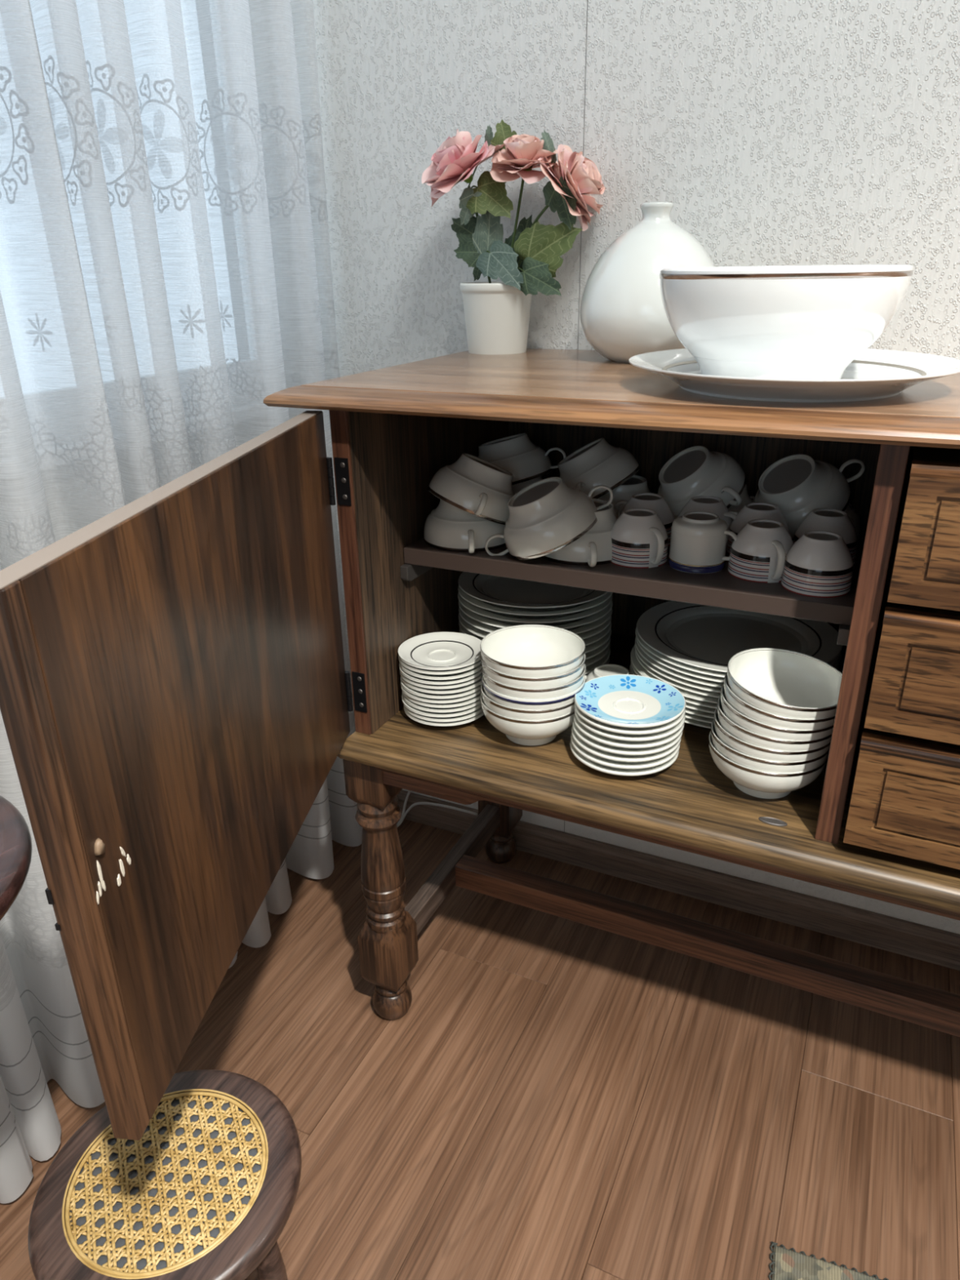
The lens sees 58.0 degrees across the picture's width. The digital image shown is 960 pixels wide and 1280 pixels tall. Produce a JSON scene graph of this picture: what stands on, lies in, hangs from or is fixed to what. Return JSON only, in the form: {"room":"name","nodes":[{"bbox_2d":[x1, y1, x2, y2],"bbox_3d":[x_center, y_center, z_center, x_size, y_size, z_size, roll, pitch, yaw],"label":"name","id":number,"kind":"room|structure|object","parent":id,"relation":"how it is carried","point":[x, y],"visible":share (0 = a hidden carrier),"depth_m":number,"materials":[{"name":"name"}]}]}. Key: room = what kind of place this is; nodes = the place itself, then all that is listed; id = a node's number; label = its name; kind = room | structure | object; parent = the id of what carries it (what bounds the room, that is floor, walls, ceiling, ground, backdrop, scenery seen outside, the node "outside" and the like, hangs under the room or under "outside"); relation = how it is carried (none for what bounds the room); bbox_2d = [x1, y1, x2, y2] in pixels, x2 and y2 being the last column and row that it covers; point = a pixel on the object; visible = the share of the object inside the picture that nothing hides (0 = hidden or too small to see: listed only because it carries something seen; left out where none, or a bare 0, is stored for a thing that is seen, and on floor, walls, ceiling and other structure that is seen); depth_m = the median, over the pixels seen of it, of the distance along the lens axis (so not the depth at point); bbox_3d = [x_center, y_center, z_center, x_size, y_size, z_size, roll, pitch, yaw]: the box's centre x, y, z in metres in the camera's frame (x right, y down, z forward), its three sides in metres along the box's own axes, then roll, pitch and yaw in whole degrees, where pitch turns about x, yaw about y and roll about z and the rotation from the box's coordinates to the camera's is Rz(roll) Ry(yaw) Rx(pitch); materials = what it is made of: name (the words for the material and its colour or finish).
{"room":"dining room","nodes":[
{"label":"dining room","id":0,"kind":"room"},
{"bbox_2d":[0,818,959,1279],"bbox_3d":[0.473,1.629,-0.598,4.340,0.120,5.048,10,26,23],"label":"floor","id":1,"kind":"structure","parent":0,"point":[553,1097],"depth_m":1.35,"materials":[{"name":"brown wood"}]},
{"bbox_2d":[0,795,31,920],"bbox_3d":[-0.540,0.548,0.825,0.353,0.761,0.353,10,26,23],"label":"pedestal table","id":2,"kind":"object","parent":1,"relation":"on","point":[15,839],"visible":1,"depth_m":0.72,"materials":[{"name":"brown wood"}]},
{"bbox_2d":[27,1069,301,1279],"bbox_3d":[-0.337,0.719,1.002,0.282,0.301,0.282,-18,29,-33],"label":"stool","id":3,"kind":"object","parent":1,"relation":"on","point":[208,1190],"visible":0.98,"depth_m":0.93,"materials":[{"name":"brown wood"}]},
{"bbox_2d":[0,348,959,1140],"bbox_3d":[0.621,0.329,0.902,1.966,1.065,1.181,10,26,23],"label":"sideboard","id":4,"kind":"object","parent":1,"relation":"on","point":[175,693],"visible":0.88,"depth_m":0.95,"materials":[{"name":"brown wood"}]},
{"bbox_2d":[403,705,484,726],"bbox_3d":[-0.052,0.104,1.332,0.131,0.017,0.131,10,26,23],"label":"saucer","id":5,"kind":"object","parent":4,"relation":"on","point":[474,717],"visible":0.18,"depth_m":1.28,"materials":[{"name":"white ceramic"}]},
{"bbox_2d":[403,704,482,721],"bbox_3d":[-0.052,0.098,1.328,0.131,0.017,0.131,10,26,23],"label":"saucer","id":6,"kind":"object","parent":5,"relation":"on","point":[479,710],"visible":0.18,"depth_m":1.28,"materials":[{"name":"grey ceramic"}]},
{"bbox_2d":[401,694,481,717],"bbox_3d":[-0.054,0.091,1.325,0.131,0.017,0.131,10,26,23],"label":"saucer","id":7,"kind":"object","parent":6,"relation":"on","point":[409,707],"visible":0.19,"depth_m":1.28,"materials":[{"name":"grey ceramic"}]},
{"bbox_2d":[402,693,480,712],"bbox_3d":[-0.053,0.084,1.323,0.131,0.017,0.131,10,26,23],"label":"saucer","id":8,"kind":"object","parent":7,"relation":"on","point":[409,702],"visible":0.2,"depth_m":1.27,"materials":[{"name":"grey ceramic"}]},
{"bbox_2d":[402,691,481,707],"bbox_3d":[-0.053,0.077,1.320,0.131,0.017,0.131,10,26,23],"label":"saucer","id":9,"kind":"object","parent":8,"relation":"on","point":[476,698],"visible":0.16,"depth_m":1.27,"materials":[{"name":"white ceramic"}]},
{"bbox_2d":[400,684,480,703],"bbox_3d":[-0.055,0.070,1.317,0.131,0.017,0.131,10,26,23],"label":"saucer","id":10,"kind":"object","parent":9,"relation":"on","point":[477,692],"visible":0.2,"depth_m":1.27,"materials":[{"name":"grey ceramic"}]},
{"bbox_2d":[400,677,480,698],"bbox_3d":[-0.054,0.063,1.314,0.131,0.017,0.131,10,26,23],"label":"saucer","id":11,"kind":"object","parent":10,"relation":"on","point":[410,690],"visible":0.24,"depth_m":1.27,"materials":[{"name":"grey ceramic"}]},
{"bbox_2d":[400,676,482,693],"bbox_3d":[-0.054,0.056,1.312,0.131,0.017,0.131,10,26,23],"label":"saucer","id":12,"kind":"object","parent":11,"relation":"on","point":[479,682],"visible":0.2,"depth_m":1.26,"materials":[{"name":"grey ceramic"}]},
{"bbox_2d":[399,669,482,688],"bbox_3d":[-0.056,0.049,1.309,0.131,0.017,0.131,10,26,23],"label":"saucer","id":13,"kind":"object","parent":12,"relation":"on","point":[475,679],"visible":0.16,"depth_m":1.26,"materials":[{"name":"grey ceramic"}]},
{"bbox_2d":[399,664,482,684],"bbox_3d":[-0.056,0.042,1.305,0.131,0.017,0.131,10,26,23],"label":"saucer","id":14,"kind":"object","parent":13,"relation":"on","point":[478,673],"visible":0.21,"depth_m":1.26,"materials":[{"name":"grey ceramic"}]},
{"bbox_2d":[399,662,481,679],"bbox_3d":[-0.055,0.035,1.302,0.131,0.017,0.131,10,26,23],"label":"saucer","id":15,"kind":"object","parent":14,"relation":"on","point":[433,677],"visible":0.25,"depth_m":1.26,"materials":[{"name":"grey ceramic"}]},
{"bbox_2d":[398,656,481,674],"bbox_3d":[-0.057,0.028,1.301,0.131,0.017,0.131,10,26,23],"label":"saucer","id":16,"kind":"object","parent":15,"relation":"on","point":[477,664],"visible":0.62,"depth_m":1.25,"materials":[{"name":"grey ceramic"}]},
{"bbox_2d":[398,631,481,670],"bbox_3d":[-0.057,0.021,1.297,0.131,0.017,0.131,10,26,23],"label":"saucer","id":17,"kind":"object","parent":16,"relation":"on","point":[437,651],"visible":0.99,"depth_m":1.31,"materials":[{"name":"grey ceramic"}]},
{"bbox_2d":[423,498,506,553],"bbox_3d":[-0.017,-0.184,1.298,0.137,0.067,0.145,18,30,37],"label":"cup","id":18,"kind":"object","parent":4,"relation":"on","point":[448,527],"visible":0.5,"depth_m":1.25,"materials":[{"name":"white ceramic"}]},
{"bbox_2d":[427,453,515,524],"bbox_3d":[-0.007,-0.223,1.282,0.143,0.106,0.142,18,30,36],"label":"cup","id":19,"kind":"object","parent":18,"relation":"on","point":[473,485],"visible":0.93,"depth_m":1.23,"materials":[{"name":"grey ceramic"}]},
{"bbox_2d":[459,281,531,355],"bbox_3d":[0.029,-0.538,1.446,0.123,0.109,0.123,10,26,23],"label":"flower pot","id":20,"kind":"object","parent":4,"relation":"on","point":[497,313],"visible":0.88,"depth_m":1.41,"materials":[{"name":"white ceramic"}]},
{"bbox_2d":[422,124,523,290],"bbox_3d":[-0.005,-0.675,1.369,0.171,0.250,0.121,10,26,23],"label":"flower","id":21,"kind":"object","parent":20,"relation":"on","point":[482,246],"visible":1,"depth_m":1.36,"materials":[{"name":"pink plant"}]},
{"bbox_2d":[489,119,558,272],"bbox_3d":[0.069,-0.677,1.364,0.108,0.256,0.107,10,26,23],"label":"flower","id":22,"kind":"object","parent":20,"relation":"on","point":[519,154],"visible":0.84,"depth_m":1.32,"materials":[{"name":"pink plant"}]},
{"bbox_2d":[513,128,606,295],"bbox_3d":[0.127,-0.662,1.348,0.143,0.238,0.123,-9,25,-18],"label":"flower","id":23,"kind":"object","parent":20,"relation":"on","point":[571,185],"visible":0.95,"depth_m":1.33,"materials":[{"name":"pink plant"}]},
{"bbox_2d":[480,693,574,746],"bbox_3d":[0.075,0.109,1.261,0.148,0.061,0.148,10,26,23],"label":"rice bowl","id":24,"kind":"object","parent":4,"relation":"in","point":[523,732],"visible":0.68,"depth_m":1.20,"materials":[{"name":"white ceramic"}]},
{"bbox_2d":[480,682,574,720],"bbox_3d":[0.075,0.094,1.254,0.148,0.061,0.148,10,26,23],"label":"rice bowl","id":25,"kind":"object","parent":24,"relation":"on","point":[516,713],"visible":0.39,"depth_m":1.19,"materials":[{"name":"white ceramic"}]},
{"bbox_2d":[481,675,585,710],"bbox_3d":[0.077,0.080,1.247,0.148,0.061,0.148,10,26,23],"label":"rice bowl","id":26,"kind":"object","parent":25,"relation":"on","point":[508,701],"visible":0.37,"depth_m":1.18,"materials":[{"name":"white ceramic"}]},
{"bbox_2d":[481,663,586,699],"bbox_3d":[0.076,0.065,1.240,0.148,0.061,0.148,10,26,23],"label":"rice bowl","id":27,"kind":"object","parent":26,"relation":"on","point":[512,691],"visible":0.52,"depth_m":1.17,"materials":[{"name":"white ceramic"}]},
{"bbox_2d":[480,653,585,688],"bbox_3d":[0.075,0.050,1.234,0.148,0.061,0.148,10,26,23],"label":"rice bowl","id":28,"kind":"object","parent":27,"relation":"on","point":[565,678],"visible":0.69,"depth_m":1.17,"materials":[{"name":"white ceramic"}]},
{"bbox_2d":[480,624,585,677],"bbox_3d":[0.074,0.034,1.228,0.148,0.061,0.148,10,26,23],"label":"rice bowl","id":29,"kind":"object","parent":28,"relation":"on","point":[525,651],"visible":0.67,"depth_m":1.26,"materials":[{"name":"white ceramic"}]},
{"bbox_2d":[511,476,542,493],"bbox_3d":[0.059,-0.247,1.439,0.137,0.067,0.145,-20,30,-37],"label":"cup","id":30,"kind":"object","parent":4,"relation":"on","point":[517,487],"visible":0.02,"depth_m":1.39,"materials":[{"name":"grey ceramic"}]},
{"bbox_2d":[477,433,566,484],"bbox_3d":[0.050,-0.292,1.425,0.137,0.094,0.142,-14,27,-27],"label":"cup","id":31,"kind":"object","parent":30,"relation":"on","point":[516,454],"visible":0.73,"depth_m":1.38,"materials":[{"name":"grey ceramic"}]},
{"bbox_2d":[540,497,617,567],"bbox_3d":[0.147,-0.160,1.234,0.137,0.067,0.145,18,30,37],"label":"cup","id":32,"kind":"object","parent":4,"relation":"on","point":[594,548],"visible":0.36,"depth_m":1.18,"materials":[{"name":"grey ceramic"}]},
{"bbox_2d":[484,476,613,559],"bbox_3d":[0.100,-0.171,1.214,0.136,0.110,0.137,21,32,41],"label":"soup bowl","id":33,"kind":"object","parent":32,"relation":"on","point":[548,515],"visible":0.99,"depth_m":1.17,"materials":[{"name":"grey ceramic"}]},
{"bbox_2d":[585,656,609,675],"bbox_3d":[0.093,0.034,1.481,0.255,0.023,0.255,10,26,23],"label":"dinner plate","id":34,"kind":"object","parent":4,"relation":"on","point":[608,660],"visible":0.02,"depth_m":1.44,"materials":[{"name":"white ceramic"}]},
{"bbox_2d":[585,648,610,674],"bbox_3d":[0.093,0.023,1.476,0.255,0.023,0.255,10,26,23],"label":"dinner plate","id":35,"kind":"object","parent":34,"relation":"on","point":[590,668],"visible":0.02,"depth_m":1.41,"materials":[{"name":"white ceramic"}]},
{"bbox_2d":[585,643,610,666],"bbox_3d":[0.092,0.011,1.471,0.255,0.023,0.255,10,26,23],"label":"dinner plate","id":36,"kind":"object","parent":35,"relation":"on","point":[595,659],"visible":0.03,"depth_m":1.40,"materials":[{"name":"white ceramic"}]},
{"bbox_2d":[584,636,610,659],"bbox_3d":[0.092,0.000,1.466,0.255,0.023,0.255,10,26,23],"label":"dinner plate","id":37,"kind":"object","parent":36,"relation":"on","point":[591,654],"visible":0.03,"depth_m":1.40,"materials":[{"name":"white ceramic"}]},
{"bbox_2d":[459,627,611,653],"bbox_3d":[0.093,-0.011,1.461,0.255,0.023,0.255,10,26,23],"label":"dinner plate","id":38,"kind":"object","parent":37,"relation":"on","point":[600,642],"visible":0.05,"depth_m":1.39,"materials":[{"name":"white ceramic"}]},
{"bbox_2d":[458,620,611,645],"bbox_3d":[0.092,-0.022,1.456,0.255,0.023,0.255,10,26,23],"label":"dinner plate","id":39,"kind":"object","parent":38,"relation":"on","point":[599,636],"visible":0.06,"depth_m":1.40,"materials":[{"name":"white ceramic"}]},
{"bbox_2d":[457,613,611,639],"bbox_3d":[0.091,-0.034,1.452,0.255,0.023,0.255,10,26,23],"label":"dinner plate","id":40,"kind":"object","parent":39,"relation":"on","point":[478,632],"visible":0.11,"depth_m":1.39,"materials":[{"name":"white ceramic"}]},
{"bbox_2d":[458,606,612,634],"bbox_3d":[0.092,-0.045,1.446,0.255,0.023,0.255,10,26,23],"label":"dinner plate","id":41,"kind":"object","parent":40,"relation":"on","point":[485,627],"visible":0.1,"depth_m":1.38,"materials":[{"name":"white ceramic"}]},
{"bbox_2d":[458,600,613,628],"bbox_3d":[0.092,-0.056,1.441,0.255,0.023,0.255,10,26,23],"label":"dinner plate","id":42,"kind":"object","parent":41,"relation":"on","point":[582,621],"visible":0.23,"depth_m":1.37,"materials":[{"name":"white ceramic"}]},
{"bbox_2d":[457,591,612,623],"bbox_3d":[0.091,-0.068,1.437,0.255,0.023,0.255,10,26,23],"label":"dinner plate","id":43,"kind":"object","parent":42,"relation":"on","point":[494,615],"visible":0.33,"depth_m":1.36,"materials":[{"name":"white ceramic"}]},
{"bbox_2d":[457,586,612,615],"bbox_3d":[0.091,-0.079,1.432,0.255,0.023,0.255,10,26,23],"label":"dinner plate","id":44,"kind":"object","parent":43,"relation":"on","point":[491,606],"visible":0.31,"depth_m":1.35,"materials":[{"name":"white ceramic"}]},
{"bbox_2d":[457,571,608,608],"bbox_3d":[0.091,-0.090,1.427,0.255,0.023,0.255,10,26,23],"label":"dinner plate","id":45,"kind":"object","parent":44,"relation":"on","point":[498,590],"visible":0.62,"depth_m":1.40,"materials":[{"name":"white ceramic"}]},
{"bbox_2d":[585,663,631,682],"bbox_3d":[0.202,0.071,1.354,0.084,0.053,0.093,-12,26,-24],"label":"teacup","id":46,"kind":"object","parent":4,"relation":"on","point":[607,669],"visible":0.26,"depth_m":1.35,"materials":[{"name":"white ceramic"}]},
{"bbox_2d":[569,741,679,776],"bbox_3d":[0.200,0.153,1.208,0.150,0.018,0.150,10,26,23],"label":"saucer","id":47,"kind":"object","parent":4,"relation":"on","point":[628,772],"visible":0.19,"depth_m":1.15,"materials":[{"name":"white ceramic"}]},
{"bbox_2d":[570,734,679,768],"bbox_3d":[0.201,0.144,1.204,0.150,0.018,0.150,10,26,23],"label":"saucer","id":48,"kind":"object","parent":47,"relation":"on","point":[622,765],"visible":0.17,"depth_m":1.15,"materials":[{"name":"white ceramic"}]},
{"bbox_2d":[571,724,681,762],"bbox_3d":[0.202,0.134,1.201,0.150,0.018,0.150,10,26,23],"label":"saucer","id":49,"kind":"object","parent":48,"relation":"on","point":[620,757],"visible":0.17,"depth_m":1.15,"materials":[{"name":"white ceramic"}]},
{"bbox_2d":[572,719,682,755],"bbox_3d":[0.203,0.125,1.197,0.150,0.018,0.150,10,26,23],"label":"saucer","id":50,"kind":"object","parent":49,"relation":"on","point":[613,749],"visible":0.14,"depth_m":1.14,"materials":[{"name":"white ceramic"}]},
{"bbox_2d":[573,713,684,748],"bbox_3d":[0.204,0.115,1.194,0.150,0.018,0.150,10,26,23],"label":"saucer","id":51,"kind":"object","parent":50,"relation":"on","point":[622,744],"visible":0.19,"depth_m":1.14,"materials":[{"name":"white ceramic"}]},
{"bbox_2d":[574,709,685,741],"bbox_3d":[0.205,0.105,1.190,0.150,0.018,0.150,10,26,23],"label":"saucer","id":52,"kind":"object","parent":51,"relation":"on","point":[602,732],"visible":0.18,"depth_m":1.14,"materials":[{"name":"white ceramic"}]},
{"bbox_2d":[573,702,685,734],"bbox_3d":[0.204,0.096,1.186,0.150,0.018,0.150,10,26,23],"label":"saucer","id":53,"kind":"object","parent":52,"relation":"on","point":[628,731],"visible":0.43,"depth_m":1.13,"materials":[{"name":"white ceramic"}]},
{"bbox_2d":[574,674,685,728],"bbox_3d":[0.204,0.087,1.181,0.150,0.018,0.150,10,26,23],"label":"saucer","id":54,"kind":"object","parent":53,"relation":"on","point":[623,700],"visible":1,"depth_m":1.19,"materials":[{"name":"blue ceramic"}]},
{"bbox_2d":[598,475,652,517],"bbox_3d":[0.221,-0.222,1.374,0.137,0.067,0.145,-4,24,-7],"label":"cup","id":55,"kind":"object","parent":4,"relation":"on","point":[636,484],"visible":0.22,"depth_m":1.33,"materials":[{"name":"grey ceramic"}]},
{"bbox_2d":[557,437,639,498],"bbox_3d":[0.180,-0.259,1.357,0.140,0.113,0.145,-11,25,-22],"label":"cup","id":56,"kind":"object","parent":55,"relation":"on","point":[598,462],"visible":0.73,"depth_m":1.31,"materials":[{"name":"grey ceramic"}]},
{"bbox_2d":[403,522,867,625],"bbox_3d":[0.249,-0.147,1.315,0.615,0.024,0.390,10,26,23],"label":"shelf","id":57,"kind":"object","parent":4,"relation":"attached to","point":[720,588],"depth_m":1.14,"materials":[{"name":"brown wood"}]},
{"bbox_2d":[611,507,668,568],"bbox_3d":[0.218,-0.143,1.193,0.083,0.067,0.087,7,25,18],"label":"striped cup","id":58,"kind":"object","parent":4,"relation":"on","point":[639,537],"visible":0.96,"depth_m":1.17,"materials":[{"name":"grey ceramic"}]},
{"bbox_2d":[613,493,674,546],"bbox_3d":[0.242,-0.178,1.273,0.086,0.067,0.083,0,24,3],"label":"striped cup","id":59,"kind":"object","parent":4,"relation":"on","point":[655,502],"visible":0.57,"depth_m":1.25,"materials":[{"name":"grey ceramic"}]},
{"bbox_2d":[579,202,715,363],"bbox_3d":[0.253,-0.522,1.273,0.210,0.213,0.210,10,26,23],"label":"bottle vase","id":60,"kind":"object","parent":4,"relation":"on","point":[623,316],"visible":0.74,"depth_m":1.21,"materials":[{"name":"white ceramic"}]},
{"bbox_2d":[684,717,711,728],"bbox_3d":[0.389,0.079,1.367,0.303,0.023,0.303,10,26,23],"label":"serving plate","id":61,"kind":"object","parent":4,"relation":"on","point":[690,721],"visible":0.04,"depth_m":1.25,"materials":[{"name":"white ceramic"}]},
{"bbox_2d":[684,712,713,723],"bbox_3d":[0.389,0.071,1.363,0.303,0.023,0.303,10,26,23],"label":"serving plate","id":62,"kind":"object","parent":61,"relation":"on","point":[687,715],"visible":0.02,"depth_m":1.25,"materials":[{"name":"white ceramic"}]},
{"bbox_2d":[629,663,714,718],"bbox_3d":[0.388,0.064,1.360,0.303,0.023,0.303,10,26,23],"label":"serving plate","id":63,"kind":"object","parent":62,"relation":"on","point":[688,710],"visible":0.02,"depth_m":1.24,"materials":[{"name":"white ceramic"}]},
{"bbox_2d":[630,665,715,713],"bbox_3d":[0.389,0.056,1.357,0.303,0.023,0.303,10,26,23],"label":"serving plate","id":64,"kind":"object","parent":63,"relation":"on","point":[712,710],"visible":0.02,"depth_m":1.24,"materials":[{"name":"white ceramic"}]},
{"bbox_2d":[631,661,717,708],"bbox_3d":[0.389,0.049,1.353,0.303,0.023,0.303,10,26,23],"label":"serving plate","id":65,"kind":"object","parent":64,"relation":"on","point":[687,700],"visible":0.02,"depth_m":1.24,"materials":[{"name":"white ceramic"}]},
{"bbox_2d":[630,644,718,703],"bbox_3d":[0.388,0.041,1.351,0.303,0.023,0.303,10,26,23],"label":"serving plate","id":66,"kind":"object","parent":65,"relation":"on","point":[636,664],"visible":0.03,"depth_m":1.27,"materials":[{"name":"white ceramic"}]},
{"bbox_2d":[635,651,839,697],"bbox_3d":[0.394,0.034,1.346,0.303,0.023,0.303,10,26,23],"label":"serving plate","id":67,"kind":"object","parent":66,"relation":"on","point":[717,695],"visible":0.05,"depth_m":1.25,"materials":[{"name":"white ceramic"}]},
{"bbox_2d":[634,645,839,693],"bbox_3d":[0.393,0.026,1.343,0.303,0.023,0.303,10,26,23],"label":"serving plate","id":68,"kind":"object","parent":67,"relation":"on","point":[706,687],"visible":0.09,"depth_m":1.25,"materials":[{"name":"white ceramic"}]},
{"bbox_2d":[635,637,839,687],"bbox_3d":[0.393,0.019,1.340,0.303,0.023,0.303,10,26,23],"label":"serving plate","id":69,"kind":"object","parent":68,"relation":"on","point":[691,678],"visible":0.07,"depth_m":1.25,"materials":[{"name":"white ceramic"}]},
{"bbox_2d":[635,628,840,677],"bbox_3d":[0.392,0.004,1.334,0.303,0.023,0.303,10,26,23],"label":"serving plate","id":70,"kind":"object","parent":69,"relation":"on","point":[718,673],"visible":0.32,"depth_m":1.24,"materials":[{"name":"white ceramic"}]},
{"bbox_2d":[635,600,842,672],"bbox_3d":[0.393,-0.004,1.330,0.303,0.023,0.303,10,26,23],"label":"serving plate","id":71,"kind":"object","parent":70,"relation":"on","point":[701,636],"visible":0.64,"depth_m":1.34,"materials":[{"name":"white ceramic"}]},
{"bbox_2d":[635,636,841,682],"bbox_3d":[0.394,0.011,1.337,0.303,0.023,0.303,10,26,23],"label":"serving plate","id":72,"kind":"object","parent":69,"relation":"on","point":[703,676],"visible":0.06,"depth_m":1.25,"materials":[{"name":"white ceramic"}]},
{"bbox_2d":[667,511,737,573],"bbox_3d":[0.295,-0.133,1.164,0.076,0.069,0.083,-6,24,-12],"label":"mug","id":73,"kind":"object","parent":4,"relation":"on","point":[698,540],"visible":1,"depth_m":1.14,"materials":[{"name":"white ceramic"}]},
{"bbox_2d":[677,495,736,550],"bbox_3d":[0.326,-0.170,1.252,0.086,0.067,0.083,0,24,3],"label":"striped cup","id":74,"kind":"object","parent":4,"relation":"on","point":[713,504],"visible":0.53,"depth_m":1.23,"materials":[{"name":"grey ceramic"}]},
{"bbox_2d":[673,484,755,520],"bbox_3d":[0.365,-0.207,1.335,0.145,0.067,0.137,3,24,8],"label":"cup","id":75,"kind":"object","parent":4,"relation":"on","point":[746,499],"visible":0.12,"depth_m":1.30,"materials":[{"name":"grey ceramic"}]},
{"bbox_2d":[657,445,746,515],"bbox_3d":[0.331,-0.234,1.315,0.138,0.119,0.149,7,25,18],"label":"cup","id":76,"kind":"object","parent":75,"relation":"on","point":[694,471],"visible":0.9,"depth_m":1.27,"materials":[{"name":"grey ceramic"}]},
{"bbox_2d":[726,502,789,554],"bbox_3d":[0.390,-0.155,1.214,0.083,0.067,0.086,-8,24,-16],"label":"striped cup","id":77,"kind":"object","parent":4,"relation":"on","point":[757,510],"visible":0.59,"depth_m":1.19,"materials":[{"name":"grey ceramic"}]},
{"bbox_2d":[727,519,793,582],"bbox_3d":[0.371,-0.119,1.133,0.085,0.067,0.085,17,29,35],"label":"striped cup","id":78,"kind":"object","parent":4,"relation":"on","point":[759,551],"visible":0.93,"depth_m":1.11,"materials":[{"name":"grey ceramic"}]},
{"bbox_2d":[708,731,828,799],"bbox_3d":[0.372,0.161,1.130,0.148,0.061,0.148,10,26,23],"label":"rice bowl","id":79,"kind":"object","parent":4,"relation":"in","point":[755,783],"visible":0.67,"depth_m":1.07,"materials":[{"name":"white ceramic"}]},
{"bbox_2d":[711,718,829,773],"bbox_3d":[0.373,0.146,1.123,0.148,0.061,0.148,10,26,23],"label":"rice bowl","id":80,"kind":"object","parent":79,"relation":"on","point":[746,761],"visible":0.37,"depth_m":1.06,"materials":[{"name":"white ceramic"}]},
{"bbox_2d":[714,706,831,761],"bbox_3d":[0.374,0.131,1.115,0.148,0.061,0.148,11,27,23],"label":"rice bowl","id":81,"kind":"object","parent":80,"relation":"on","point":[740,746],"visible":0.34,"depth_m":1.05,"materials":[{"name":"white ceramic"}]},
{"bbox_2d":[717,695,832,751],"bbox_3d":[0.377,0.116,1.107,0.148,0.065,0.148,-8,25,-17],"label":"rice bowl","id":82,"kind":"object","parent":81,"relation":"on","point":[745,735],"visible":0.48,"depth_m":1.04,"materials":[{"name":"white ceramic"}]},
{"bbox_2d":[720,683,833,740],"bbox_3d":[0.379,0.101,1.099,0.147,0.068,0.147,16,29,33],"label":"rice bowl","id":83,"kind":"object","parent":82,"relation":"on","point":[742,721],"visible":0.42,"depth_m":1.03,"materials":[{"name":"white ceramic"}]},
{"bbox_2d":[724,671,835,729],"bbox_3d":[0.380,0.086,1.090,0.147,0.070,0.147,16,29,33],"label":"rice bowl","id":84,"kind":"object","parent":83,"relation":"on","point":[740,706],"visible":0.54,"depth_m":1.03,"materials":[{"name":"white ceramic"}]},
{"bbox_2d":[727,648,842,719],"bbox_3d":[0.382,0.071,1.082,0.148,0.072,0.147,-16,28,-31],"label":"rice bowl","id":85,"kind":"object","parent":84,"relation":"on","point":[783,682],"visible":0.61,"depth_m":1.12,"materials":[{"name":"white ceramic"}]},
{"bbox_2d":[628,348,959,402],"bbox_3d":[0.359,-0.310,1.007,0.368,0.031,0.368,10,26,23],"label":"oval platter","id":86,"kind":"object","parent":4,"relation":"on","point":[874,374],"visible":0.74,"depth_m":0.92,"materials":[{"name":"white ceramic"}]},
{"bbox_2d":[659,264,914,379],"bbox_3d":[0.340,-0.363,0.997,0.270,0.123,0.270,10,26,23],"label":"serving bowl","id":87,"kind":"object","parent":86,"relation":"on","point":[796,322],"visible":0.86,"depth_m":0.90,"materials":[{"name":"white ceramic"}]},
{"bbox_2d":[781,530,853,597],"bbox_3d":[0.423,-0.099,1.084,0.083,0.067,0.086,-12,26,-24],"label":"striped cup","id":88,"kind":"object","parent":4,"relation":"on","point":[820,563],"visible":1,"depth_m":1.06,"materials":[{"name":"grey ceramic"}]},
{"bbox_2d":[793,508,857,564],"bbox_3d":[0.471,-0.141,1.180,0.083,0.067,0.087,5,24,13],"label":"striped cup","id":89,"kind":"object","parent":4,"relation":"on","point":[836,521],"visible":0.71,"depth_m":1.15,"materials":[{"name":"grey ceramic"}]},
{"bbox_2d":[792,502,861,542],"bbox_3d":[0.496,-0.189,1.288,0.145,0.067,0.137,3,24,8],"label":"cup","id":90,"kind":"object","parent":4,"relation":"on","point":[850,510],"visible":0.12,"depth_m":1.25,"materials":[{"name":"grey ceramic"}]},
{"bbox_2d":[753,453,864,540],"bbox_3d":[0.468,-0.209,1.262,0.128,0.121,0.137,-19,30,-36],"label":"cup","id":91,"kind":"object","parent":90,"relation":"on","point":[800,484],"visible":0.73,"depth_m":1.22,"materials":[{"name":"grey ceramic"}]},
{"bbox_2d":[768,1241,888,1279],"bbox_3d":[0.731,1.183,0.256,1.305,0.010,1.604,7,25,18],"label":"woven rug","id":92,"kind":"object","parent":1,"relation":"on","point":[788,1264],"visible":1,"depth_m":1.12,"materials":[{"name":"grey carpet"}]},
{"bbox_2d":[313,0,959,933],"bbox_3d":[1.490,-0.649,0.828,4.340,2.910,0.151,10,26,23],"label":"wall","id":93,"kind":"structure","parent":0,"point":[775,132],"depth_m":1.32,"materials":[{"name":"grey paint"}]},
{"bbox_2d":[396,790,959,970],"bbox_3d":[1.477,0.675,1.321,4.040,0.068,0.016,10,26,23],"label":"baseboard","id":94,"kind":"structure","parent":93,"relation":"attached to","point":[927,944],"depth_m":1.75,"materials":[{"name":"brown wood"}]},
{"bbox_3d":[-1.406,-0.072,-0.387,0.060,2.910,4.748,10,26,23],"label":"wall","id":95,"kind":"structure","parent":0,"visible":0},
{"bbox_2d":[0,0,362,1203],"bbox_3d":[-0.736,-0.309,0.760,0.170,2.361,2.090,10,26,23],"label":"lace curtain","id":96,"kind":"object","parent":95,"relation":"hanging from","point":[166,273],"visible":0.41,"depth_m":1.21,"materials":[{"name":"white fabric"}]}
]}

